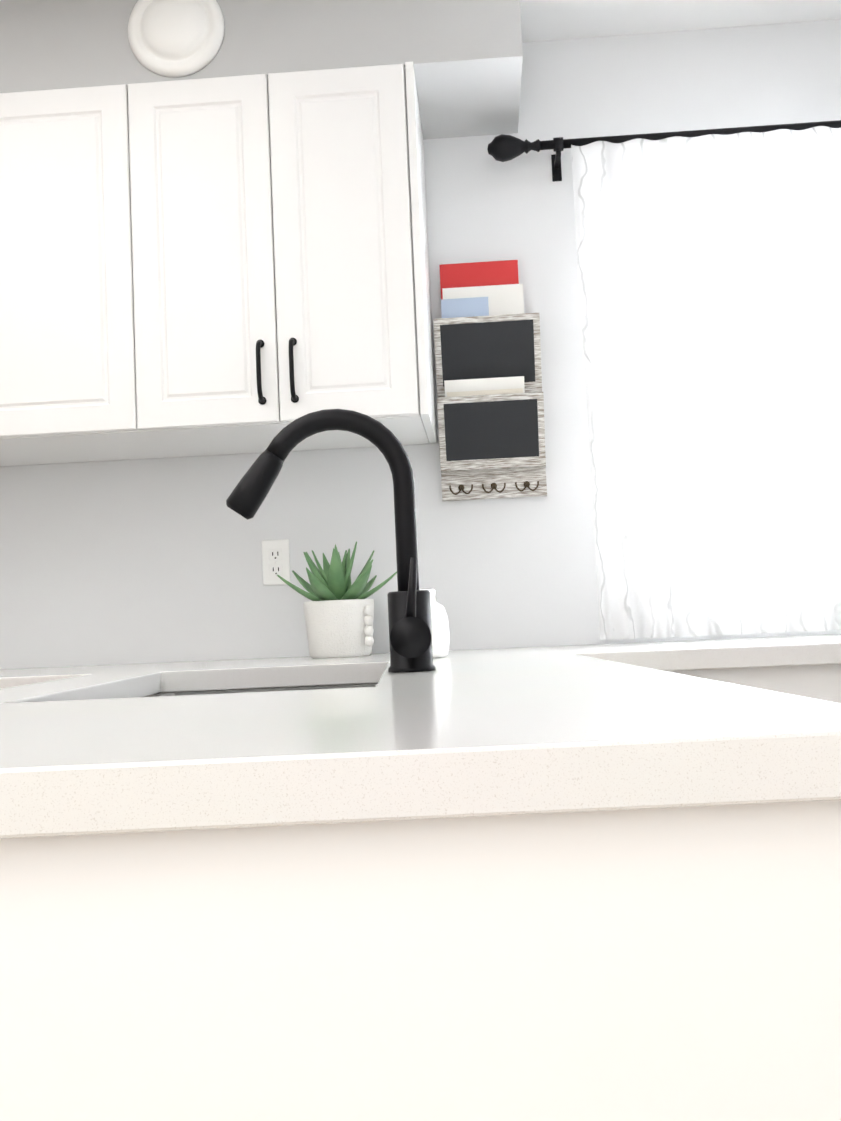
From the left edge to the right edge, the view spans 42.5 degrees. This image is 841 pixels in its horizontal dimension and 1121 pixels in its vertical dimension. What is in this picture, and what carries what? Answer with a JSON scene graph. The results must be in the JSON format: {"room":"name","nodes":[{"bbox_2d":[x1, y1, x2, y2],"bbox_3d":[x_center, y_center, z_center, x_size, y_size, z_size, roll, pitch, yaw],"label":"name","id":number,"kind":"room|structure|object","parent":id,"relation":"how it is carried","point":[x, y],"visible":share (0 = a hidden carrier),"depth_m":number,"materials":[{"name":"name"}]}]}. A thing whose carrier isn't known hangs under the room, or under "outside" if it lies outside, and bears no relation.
{"room":"kitchen","nodes":[
{"label":"kitchen","id":0,"kind":"room"},
{"bbox_2d":[128,0,224,76],"bbox_3d":[-0.560,-1.216,2.454,0.224,0.224,0.040,-3,-3,3],"label":"plate","id":1,"kind":"object","parent":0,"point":[174,38],"visible":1,"depth_m":2.45,"materials":[{"name":"white ceramic"}]},
{"bbox_2d":[0,0,522,139],"bbox_3d":[-1.385,-1.212,1.883,3.150,0.240,2.050,-3,-3,3],"label":"soffit","id":2,"kind":"structure","parent":0,"point":[465,57],"depth_m":2.47,"materials":[{"name":"grey paint"}]},
{"bbox_2d":[0,19,840,668],"bbox_3d":[-1.869,0.003,2.934,6.690,2.500,0.120,-3,-3,3],"label":"wall","id":3,"kind":"structure","parent":0,"point":[134,561],"depth_m":2.79,"materials":[{"name":"white paint"}]},
{"bbox_2d":[0,84,179,464],"bbox_3d":[-0.841,-0.669,2.645,0.403,0.798,0.397,-3,-3,3],"label":"upper cabinet","id":4,"kind":"object","parent":3,"relation":"attached to","point":[70,346],"depth_m":2.45,"materials":[{"name":"white wood"}]},
{"bbox_2d":[132,73,311,456],"bbox_3d":[-0.479,-0.686,2.624,0.324,0.798,0.397,-3,-3,3],"label":"upper cabinet","id":5,"kind":"object","parent":3,"relation":"attached to","point":[217,266],"depth_m":2.43,"materials":[{"name":"white wood"}]},
{"bbox_2d":[261,539,290,584],"bbox_3d":[-0.372,0.005,2.778,0.072,0.116,0.009,-3,-3,3],"label":"outlet","id":6,"kind":"object","parent":3,"relation":"attached to","point":[275,558],"visible":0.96,"depth_m":2.77,"materials":[{"name":"white plastic"}]},
{"bbox_2d":[272,61,436,449],"bbox_3d":[-0.153,-0.702,2.605,0.330,0.798,0.397,-3,-3,3],"label":"upper cabinet","id":7,"kind":"object","parent":3,"relation":"attached to","point":[356,326],"depth_m":2.41,"materials":[{"name":"white wood"}]},
{"bbox_2d":[433,260,546,500],"bbox_3d":[0.173,-0.462,2.732,0.265,0.607,0.084,-3,-3,3],"label":"mail organizer","id":8,"kind":"object","parent":3,"relation":"attached to","point":[490,408],"visible":1,"depth_m":2.72,"materials":[{"name":"grey wood"}]},
{"bbox_2d":[487,120,840,181],"bbox_3d":[0.715,-1.046,2.715,1.093,0.093,0.118,-3,-3,3],"label":"curtain rod","id":9,"kind":"object","parent":3,"relation":"attached to","point":[502,148],"visible":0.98,"depth_m":2.69,"materials":[{"name":"black metal"}]},
{"bbox_2d":[571,126,840,639],"bbox_3d":[0.811,-0.440,2.630,0.821,1.231,0.068,-3,-3,3],"label":"sheer curtain","id":10,"kind":"object","parent":9,"relation":"hanging from","point":[604,352],"visible":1,"depth_m":2.64,"materials":[{"name":"white fabric"}]},
{"bbox_2d":[623,176,840,584],"bbox_3d":[0.857,-0.462,2.764,0.710,1.030,0.120,-3,-3,3],"label":"window","id":11,"kind":"structure","parent":3,"relation":"in","point":[638,364],"depth_m":2.78,"materials":[{"name":"white"}]},
{"bbox_2d":[520,0,840,42],"bbox_3d":[-2.068,-1.423,0.656,6.690,0.100,4.840,-3,-3,3],"label":"ceiling","id":12,"kind":"structure","parent":0,"point":[546,20],"depth_m":2.72,"materials":[{"name":"white paint"}]},
{"bbox_3d":[-1.956,1.145,0.509,6.690,0.050,4.840,-3,-3,3],"label":"floor","id":13,"kind":"structure","parent":0,"visible":0},
{"bbox_2d":[0,834,103,1120],"bbox_3d":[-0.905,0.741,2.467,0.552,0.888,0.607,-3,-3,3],"label":"base cabinet","id":14,"kind":"object","parent":13,"relation":"on","point":[52,1041],"depth_m":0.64,"materials":[{"name":"white wood"}]},
{"bbox_2d":[96,664,840,1120],"bbox_3d":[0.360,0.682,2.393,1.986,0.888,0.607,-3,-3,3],"label":"base cabinet","id":15,"kind":"object","parent":13,"relation":"on","point":[668,964],"depth_m":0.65,"materials":[{"name":"white wood"}]},
{"bbox_2d":[0,642,840,838],"bbox_3d":[-0.168,0.275,1.345,1.062,0.233,1.530,-3,-3,3],"label":"countertop","id":16,"kind":"structure","parent":15,"relation":"on","point":[98,749],"depth_m":0.67,"materials":[{"name":"white stone"}]},
{"bbox_2d":[226,409,435,671],"bbox_3d":[-0.141,-0.031,1.634,0.308,0.406,0.122,-3,-3,3],"label":"faucet","id":17,"kind":"object","parent":16,"relation":"on","point":[410,626],"visible":1,"depth_m":1.64,"materials":[{"name":"black metal"}]},
{"bbox_2d":[0,634,840,673],"bbox_3d":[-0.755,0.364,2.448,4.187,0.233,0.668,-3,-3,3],"label":"countertop","id":18,"kind":"structure","parent":15,"relation":"on","point":[816,649],"depth_m":2.08,"materials":[{"name":"white stone"}]},
{"bbox_2d":[277,542,396,657],"bbox_3d":[-0.189,0.093,2.575,0.278,0.274,0.288,-3,-3,3],"label":"potted plant","id":19,"kind":"object","parent":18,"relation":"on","point":[339,611],"visible":1,"depth_m":2.52,"materials":[{"name":"white ceramic"}]},
{"bbox_2d":[419,588,449,657],"bbox_3d":[0.002,0.130,2.231,0.116,0.142,0.116,-3,-3,3],"label":"soap dispenser","id":20,"kind":"object","parent":18,"relation":"on","point":[440,632],"visible":0.44,"depth_m":2.19,"materials":[{"name":"white plastic"}]},
{"label":"outside","id":21,"kind":"structure","parent":0,"visible":0},
{"bbox_2d":[646,207,840,553],"bbox_3d":[0.879,-0.457,3.133,1.250,1.600,0.001,-3,-3,3],"label":"sky","id":22,"kind":"structure","parent":21,"point":[757,472],"depth_m":3.13,"materials":[{"name":"white"}]}
]}

